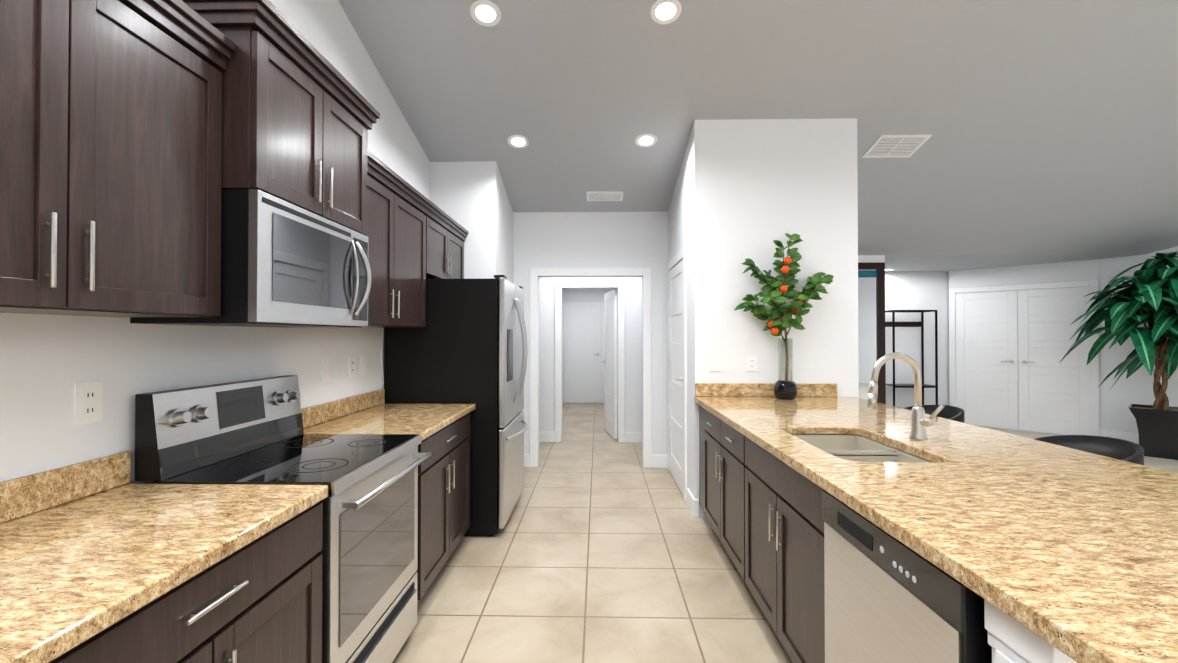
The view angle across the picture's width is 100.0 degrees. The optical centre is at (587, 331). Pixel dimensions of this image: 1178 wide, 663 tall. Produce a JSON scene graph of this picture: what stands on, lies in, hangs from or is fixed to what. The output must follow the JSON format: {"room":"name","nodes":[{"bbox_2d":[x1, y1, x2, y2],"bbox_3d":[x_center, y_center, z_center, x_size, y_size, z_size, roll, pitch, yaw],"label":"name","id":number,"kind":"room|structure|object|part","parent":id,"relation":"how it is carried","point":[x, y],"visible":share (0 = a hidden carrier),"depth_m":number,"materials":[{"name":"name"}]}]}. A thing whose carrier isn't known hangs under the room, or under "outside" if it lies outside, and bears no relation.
{"room":"kitchen","nodes":[
{"label":"kitchen","id":0,"kind":"room"},
{"bbox_2d":[0,0,429,483],"bbox_3d":[-1.561,-1.072,0.605,0.200,4.900,7.450,0,-1,1],"label":"wall","id":1,"kind":"structure","parent":0,"point":[47,361],"depth_m":1.68,"materials":[{"name":"white paint"}]},
{"bbox_2d":[74,381,102,424],"bbox_3d":[-1.439,0.205,1.426,0.008,0.118,0.075,0,-1,1],"label":"outlet","id":2,"kind":"object","parent":1,"relation":"attached to","point":[88,400],"depth_m":1.42,"materials":[{"name":"white plastic"}]},
{"bbox_2d":[0,0,234,317],"bbox_3d":[-1.279,-0.475,1.095,0.342,0.855,0.893,0,-1,1],"label":"upper cabinet","id":3,"kind":"object","parent":1,"relation":"attached to","point":[110,152],"visible":1,"depth_m":1.20,"materials":[{"name":"brown wood"}]},
{"bbox_2d":[182,0,379,234],"bbox_3d":[-1.211,-0.740,1.924,0.442,0.590,0.832,0,-1,1],"label":"upper cabinet","id":4,"kind":"object","parent":1,"relation":"attached to","point":[300,114],"visible":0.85,"depth_m":1.70,"materials":[{"name":"brown wood"}]},
{"bbox_2d":[130,189,370,327],"bbox_3d":[-1.196,-0.232,1.920,0.464,0.420,0.745,0,-1,1],"label":"microwave","id":5,"kind":"object","parent":4,"relation":"attached to","point":[284,264],"visible":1,"depth_m":1.68,"materials":[{"name":"silver metal"}]},
{"bbox_2d":[320,359,328,381],"bbox_3d":[-1.412,0.207,2.656,0.009,0.118,0.075,0,-1,1],"label":"outlet","id":6,"kind":"object","parent":1,"relation":"attached to","point":[324,363],"depth_m":2.65,"materials":[{"name":"white plastic"}]},
{"bbox_2d":[349,356,355,376],"bbox_3d":[-1.406,0.210,2.956,0.008,0.118,0.075,0,-1,1],"label":"outlet","id":7,"kind":"object","parent":1,"relation":"attached to","point":[352,360],"depth_m":2.95,"materials":[{"name":"white plastic"}]},
{"bbox_2d":[360,356,365,374],"bbox_3d":[-1.402,0.211,3.091,0.009,0.118,0.075,0,-1,1],"label":"outlet","id":8,"kind":"object","parent":1,"relation":"attached to","point":[362,358],"depth_m":3.08,"materials":[{"name":"white plastic"}]},
{"bbox_2d":[362,151,431,327],"bbox_3d":[-1.242,-0.459,2.833,0.342,0.855,1.060,0,-1,1],"label":"upper cabinet","id":9,"kind":"object","parent":1,"relation":"attached to","point":[398,206],"visible":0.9,"depth_m":2.84,"materials":[{"name":"brown wood"}]},
{"bbox_2d":[381,328,383,386],"bbox_3d":[-1.394,0.175,3.357,0.014,0.401,0.028,0,-1,1],"label":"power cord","id":10,"kind":"object","parent":9,"relation":"hanging from","point":[381,357],"visible":0.96,"depth_m":3.35,"materials":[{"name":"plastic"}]},
{"bbox_2d":[424,203,468,278],"bbox_3d":[-1.220,-0.634,3.845,0.342,0.485,0.950,0,-1,1],"label":"upper cabinet","id":11,"kind":"object","parent":1,"relation":"attached to","point":[446,234],"visible":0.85,"depth_m":3.74,"materials":[{"name":"brown wood"}]},
{"bbox_2d":[430,161,512,282],"bbox_3d":[-1.182,-1.033,4.773,0.780,4.900,0.900,0,-1,1],"label":"wall","id":12,"kind":"structure","parent":0,"point":[472,198],"depth_m":4.32,"materials":[{"name":"white paint"}]},
{"bbox_2d":[562,289,617,402],"bbox_3d":[0.039,0.158,10.197,1.510,2.620,0.120,0,-1,1],"label":"wall","id":13,"kind":"structure","parent":0,"point":[582,295],"depth_m":10.15,"materials":[{"name":"white paint"}]},
{"bbox_2d":[564,306,600,402],"bbox_3d":[-0.109,0.462,10.104,0.758,1.985,0.065,0,-1,1],"label":"door","id":14,"kind":"structure","parent":13,"relation":"in","point":[582,354],"depth_m":10.13,"materials":[{"name":"white paint"}]},
{"bbox_2d":[513,211,667,465],"bbox_3d":[0.258,-0.229,5.245,3.640,3.300,0.120,0,-1,1],"label":"wall","id":15,"kind":"structure","parent":0,"point":[588,239],"depth_m":5.19,"materials":[{"name":"white paint"}]},
{"bbox_2d":[524,267,666,467],"bbox_3d":[0.032,0.375,5.161,1.630,2.090,0.046,0,-1,1],"label":"door frame","id":16,"kind":"structure","parent":15,"relation":"attached to","point":[650,460],"depth_m":5.18,"materials":[{"name":"white paint"}]},
{"bbox_2d":[539,277,641,441],"bbox_3d":[-0.711,0.123,6.473,5.630,2.620,0.120,0,-1,1],"label":"wall","id":17,"kind":"structure","parent":0,"point":[633,354],"depth_m":6.40,"materials":[{"name":"white paint"}]},
{"bbox_2d":[602,289,616,438],"bbox_3d":[0.298,0.435,6.880,0.200,1.980,0.714,0,-1,1],"label":"hall door","id":18,"kind":"structure","parent":17,"relation":"in","point":[610,362],"depth_m":6.79,"materials":[{"name":"white paint"}]},
{"bbox_2d":[392,403,792,662],"bbox_3d":[0.213,1.458,3.820,3.610,0.100,14.000,0,-1,1],"label":"floor","id":19,"kind":"structure","parent":0,"point":[603,545],"depth_m":2.76,"materials":[{"name":"beige tile"}]},
{"bbox_2d":[49,503,322,662],"bbox_3d":[-1.119,0.945,1.088,0.632,0.874,0.872,0,-1,1],"label":"base cabinet","id":20,"kind":"object","parent":19,"relation":"on","point":[258,600],"visible":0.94,"depth_m":1.17,"materials":[{"name":"brown wood"}]},
{"bbox_2d":[135,375,431,662],"bbox_3d":[-1.061,0.795,1.907,0.694,1.190,0.748,0,-1,1],"label":"range","id":21,"kind":"object","parent":19,"relation":"on","point":[246,432],"visible":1,"depth_m":1.78,"materials":[{"name":"silver metal"}]},
{"bbox_2d":[417,413,469,600],"bbox_3d":[-1.083,0.961,2.811,0.632,0.874,0.920,0,-1,1],"label":"base cabinet","id":22,"kind":"object","parent":19,"relation":"on","point":[443,498],"visible":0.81,"depth_m":2.69,"materials":[{"name":"brown wood"}]},
{"bbox_2d":[0,389,474,662],"bbox_3d":[-1.121,0.439,1.296,0.640,0.139,4.117,0,-1,1],"label":"countertop","id":23,"kind":"structure","parent":22,"relation":"on","point":[89,549],"depth_m":1.17,"materials":[{"name":"stone"}]},
{"bbox_2d":[384,275,527,535],"bbox_3d":[-0.926,0.512,3.823,0.913,1.792,0.910,0,-1,1],"label":"refrigerator","id":24,"kind":"object","parent":19,"relation":"on","point":[468,344],"visible":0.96,"depth_m":3.37,"materials":[{"name":"black metal"}]},
{"bbox_3d":[-0.579,0.490,3.816,0.043,1.715,0.904,0,-1,1],"label":"door","id":25,"kind":"part","parent":24,"relation":"part of","materials":[{"name":"silver metal"}]},
{"bbox_2d":[699,405,704,508],"bbox_3d":[0.889,0.969,3.630,0.090,0.874,0.236,0,-1,1],"label":"filler panel","id":26,"kind":"object","parent":19,"relation":"on","point":[701,428],"visible":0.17,"depth_m":3.66,"materials":[{"name":"brown wood"}]},
{"bbox_2d":[703,408,746,580],"bbox_3d":[1.112,0.963,3.011,0.638,0.874,0.988,0,-1,1],"label":"base cabinet","id":27,"kind":"object","parent":19,"relation":"on","point":[724,465],"visible":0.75,"depth_m":2.90,"materials":[{"name":"brown wood"}]},
{"bbox_2d":[745,434,895,662],"bbox_3d":[1.092,0.954,2.059,0.638,0.874,0.909,0,-1,1],"label":"base cabinet","id":28,"kind":"object","parent":19,"relation":"on","point":[784,552],"visible":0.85,"depth_m":1.97,"materials":[{"name":"brown wood"}]},
{"bbox_2d":[821,489,991,662],"bbox_3d":[1.064,0.948,1.292,0.620,0.872,0.620,0,-1,1],"label":"dishwasher","id":29,"kind":"object","parent":19,"relation":"on","point":[889,598],"visible":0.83,"depth_m":1.25,"materials":[{"name":"silver metal"}]},
{"bbox_2d":[338,0,946,211],"bbox_3d":[0.169,-2.430,1.091,3.640,2.325,8.470,0,-1,1],"label":"ceiling slope","id":30,"kind":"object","parent":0,"point":[581,96],"visible":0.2,"depth_m":3.33,"materials":[{"name":"grey paint"}]},
{"bbox_2d":[470,0,500,26],"bbox_3d":[-0.593,-1.850,2.878,0.179,0.046,0.174,0,-1,-5],"label":"recessed light","id":31,"kind":"object","parent":30,"relation":"attached to","point":[487,12],"depth_m":2.87,"materials":[{"name":"white"}]},
{"bbox_2d":[507,135,528,147],"bbox_3d":[-0.568,-1.552,4.045,0.179,0.046,0.174,0,-1,-5],"label":"recessed light","id":32,"kind":"object","parent":30,"relation":"attached to","point":[516,141],"depth_m":4.04,"materials":[{"name":"white"}]},
{"bbox_2d":[586,191,622,200],"bbox_3d":[0.170,-1.335,4.876,0.360,0.048,0.167,0,-1,1],"label":"ceiling air vent","id":33,"kind":"object","parent":30,"relation":"attached to","point":[591,195],"depth_m":4.86,"materials":[{"name":"white metal"}]},
{"bbox_2d":[635,133,656,146],"bbox_3d":[0.477,-1.553,4.022,0.179,0.046,0.174,0,-1,-5],"label":"recessed light","id":34,"kind":"object","parent":30,"relation":"attached to","point":[643,140],"depth_m":4.02,"materials":[{"name":"white"}]},
{"bbox_2d":[650,0,681,23],"bbox_3d":[0.452,-1.850,2.855,0.179,0.046,0.174,0,-1,-5],"label":"recessed light","id":35,"kind":"object","parent":30,"relation":"attached to","point":[664,10],"depth_m":2.85,"materials":[{"name":"white"}]},
{"bbox_2d":[858,255,884,262],"bbox_3d":[2.937,0.121,6.335,1.670,2.620,0.120,0,-1,1],"label":"wall","id":36,"kind":"structure","parent":0,"point":[871,258],"depth_m":6.27,"materials":[{"name":"white paint"}]},
{"bbox_2d":[858,263,885,403],"bbox_3d":[3.386,0.281,6.245,0.730,2.300,0.035,0,-1,1],"label":"mirror","id":37,"kind":"object","parent":36,"relation":"attached to","point":[871,314],"visible":0.25,"depth_m":6.25,"materials":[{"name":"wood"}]},
{"bbox_2d":[668,118,1077,662],"bbox_3d":[1.415,-1.050,2.994,1.230,4.900,4.347,0,-1,1],"label":"wall","id":38,"kind":"structure","parent":0,"point":[752,189],"depth_m":3.75,"materials":[{"name":"white paint"}]},
{"bbox_2d":[669,259,682,494],"bbox_3d":[0.801,0.393,4.597,0.065,2.020,0.859,0,-1,1],"label":"pantry door","id":39,"kind":"structure","parent":38,"relation":"in","point":[676,365],"depth_m":4.60,"materials":[{"name":"white paint"}]},
{"bbox_2d":[667,245,686,501],"bbox_3d":[0.824,0.353,4.597,0.022,2.125,1.030,0,-1,1],"label":"door frame","id":40,"kind":"structure","parent":38,"relation":"attached to","point":[678,257],"depth_m":4.13,"materials":[{"name":"white paint"}]},
{"bbox_2d":[687,488,698,517],"bbox_3d":[0.822,1.341,3.880,0.036,0.135,0.296,0,-1,1],"label":"baseboard","id":41,"kind":"structure","parent":38,"relation":"attached to","point":[692,503],"depth_m":3.77,"materials":[{"name":"white paint"}]},
{"bbox_2d":[710,356,719,370],"bbox_3d":[0.970,0.242,3.750,0.075,0.118,0.009,0,-1,1],"label":"light switch","id":42,"kind":"object","parent":38,"relation":"attached to","point":[714,360],"depth_m":3.75,"materials":[{"name":"white plastic"}]},
{"bbox_2d":[747,356,756,370],"bbox_3d":[1.245,0.242,3.744,0.075,0.118,0.008,0,-1,1],"label":"outlet","id":43,"kind":"object","parent":38,"relation":"attached to","point":[751,360],"depth_m":3.74,"materials":[{"name":"white plastic"}]},
{"bbox_2d":[695,383,836,396],"bbox_3d":[1.346,0.442,3.732,1.060,0.100,0.024,0,-1,1],"label":"backsplash","id":44,"kind":"structure","parent":38,"relation":"attached to","point":[758,389],"depth_m":3.72,"materials":[{"name":"stone"}]},
{"bbox_2d":[694,396,1177,662],"bbox_3d":[1.378,0.497,2.166,1.210,0.039,3.145,0,-1,1],"label":"countertop","id":45,"kind":"structure","parent":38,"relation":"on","point":[1072,553],"depth_m":1.29,"materials":[{"name":"stone"}]},
{"bbox_2d":[734,233,833,399],"bbox_3d":[1.423,-0.121,3.556,0.696,1.222,0.297,0,-1,1],"label":"potted plant","id":46,"kind":"object","parent":45,"relation":"on","point":[786,389],"visible":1,"depth_m":3.56,"materials":[{"name":"green plant"}]},
{"bbox_2d":[794,435,929,461],"bbox_3d":[1.152,0.620,2.138,0.430,0.204,0.713,0,-1,1],"label":"sink","id":47,"kind":"object","parent":45,"relation":"attached to","point":[855,448],"visible":0.17,"depth_m":2.26,"materials":[{"name":"metal"}]},
{"bbox_2d":[867,352,944,439],"bbox_3d":[1.390,0.285,2.175,0.283,0.384,0.127,0,-1,1],"label":"tap","id":48,"kind":"object","parent":45,"relation":"on","point":[919,421],"visible":1,"depth_m":2.19,"materials":[{"name":"silver metal"}]},
{"bbox_2d":[995,650,1013,662],"bbox_3d":[0.769,0.658,0.892,0.008,0.118,0.075,0,-1,1],"label":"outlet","id":49,"kind":"object","parent":38,"relation":"attached to","point":[1000,657],"depth_m":0.92,"materials":[{"name":"white plastic"}]},
{"bbox_2d":[885,272,949,407],"bbox_3d":[4.757,0.137,7.946,2.140,2.620,0.120,0,-1,1],"label":"wall","id":50,"kind":"structure","parent":0,"point":[916,290],"depth_m":7.88,"materials":[{"name":"white paint"}]},
{"bbox_2d":[885,254,1142,271],"bbox_3d":[5.634,-1.058,8.479,6.970,0.220,4.500,0,-1,1],"label":"ceiling","id":51,"kind":"structure","parent":0,"point":[922,263],"depth_m":6.71,"materials":[{"name":"grey paint"}]},
{"bbox_2d":[857,0,1177,254],"bbox_3d":[5.484,-2.300,1.492,6.970,2.578,9.500,0,-1,1],"label":"ceiling slope","id":52,"kind":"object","parent":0,"point":[1051,126],"visible":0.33,"depth_m":3.92,"materials":[{"name":"grey paint"}]},
{"bbox_2d":[862,134,931,157],"bbox_3d":[2.544,-1.526,4.077,0.400,0.079,0.293,0,-1,1],"label":"ceiling air vent","id":53,"kind":"object","parent":52,"relation":"attached to","point":[891,146],"depth_m":4.07,"materials":[{"name":"white metal"}]},
{"bbox_2d":[949,259,1099,434],"bbox_3d":[6.310,0.130,7.234,0.120,2.620,1.648,1,-1,-43],"label":"wall","id":54,"kind":"structure","parent":0,"point":[1082,270],"depth_m":7.14,"materials":[{"name":"white paint"}]},
{"bbox_2d":[955,287,1090,435],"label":"double door","id":55,"kind":"structure","parent":54,"relation":"in","point":[1000,337],"depth_m":7.13,"materials":[{"name":"white paint"}]},
{"bbox_2d":[949,280,1099,435],"bbox_3d":[6.258,0.377,7.184,0.022,2.125,1.638,1,-1,-43],"label":"door frame","id":56,"kind":"structure","parent":54,"relation":"attached to","point":[1095,405],"depth_m":7.02,"materials":[{"name":"white paint"}]},
{"bbox_2d":[984,427,1177,472],"bbox_3d":[5.517,1.457,3.706,7.000,0.100,14.000,0,-1,1],"label":"floor","id":57,"kind":"structure","parent":0,"point":[1170,465],"depth_m":5.50,"materials":[{"name":"beige tile"}]},
{"bbox_2d":[885,310,937,405],"bbox_3d":[4.981,0.559,7.667,0.662,1.770,0.342,0,-1,1],"label":"coat rack","id":58,"kind":"object","parent":57,"relation":"on","point":[893,324],"visible":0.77,"depth_m":7.51,"materials":[{"name":"black metal"}]},
{"bbox_2d":[904,405,963,422],"bbox_3d":[2.275,0.957,3.340,0.436,0.896,0.450,0,-1,1],"label":"stool","id":59,"kind":"object","parent":57,"relation":"on","point":[954,413],"visible":0.04,"depth_m":3.39,"materials":[{"name":"black leather"}]},
{"bbox_2d":[1034,435,1143,464],"bbox_3d":[2.252,0.947,2.290,0.438,0.896,0.449,0,-1,1],"label":"stool","id":60,"kind":"object","parent":57,"relation":"on","point":[1124,450],"visible":0.06,"depth_m":2.34,"materials":[{"name":"black leather"}]},
{"bbox_2d":[1059,251,1177,459],"bbox_3d":[6.373,0.270,5.584,1.641,2.310,1.580,0,-1,1],"label":"potted plant","id":61,"kind":"object","parent":57,"relation":"on","point":[1149,296],"visible":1,"depth_m":5.56,"materials":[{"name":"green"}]},
{"bbox_2d":[1099,246,1177,433],"bbox_3d":[7.385,-1.026,5.490,0.120,4.900,2.483,0,-1,-24],"label":"wall","id":62,"kind":"structure","parent":0,"point":[1120,396],"depth_m":6.39,"materials":[{"name":"white paint"}]},
{"bbox_2d":[1100,429,1138,444],"bbox_3d":[7.323,1.356,5.441,1.061,0.135,2.254,0,-1,1],"label":"baseboard","id":63,"kind":"structure","parent":62,"relation":"attached to","point":[1132,437],"depth_m":6.38,"materials":[{"name":"white paint"}]}
]}

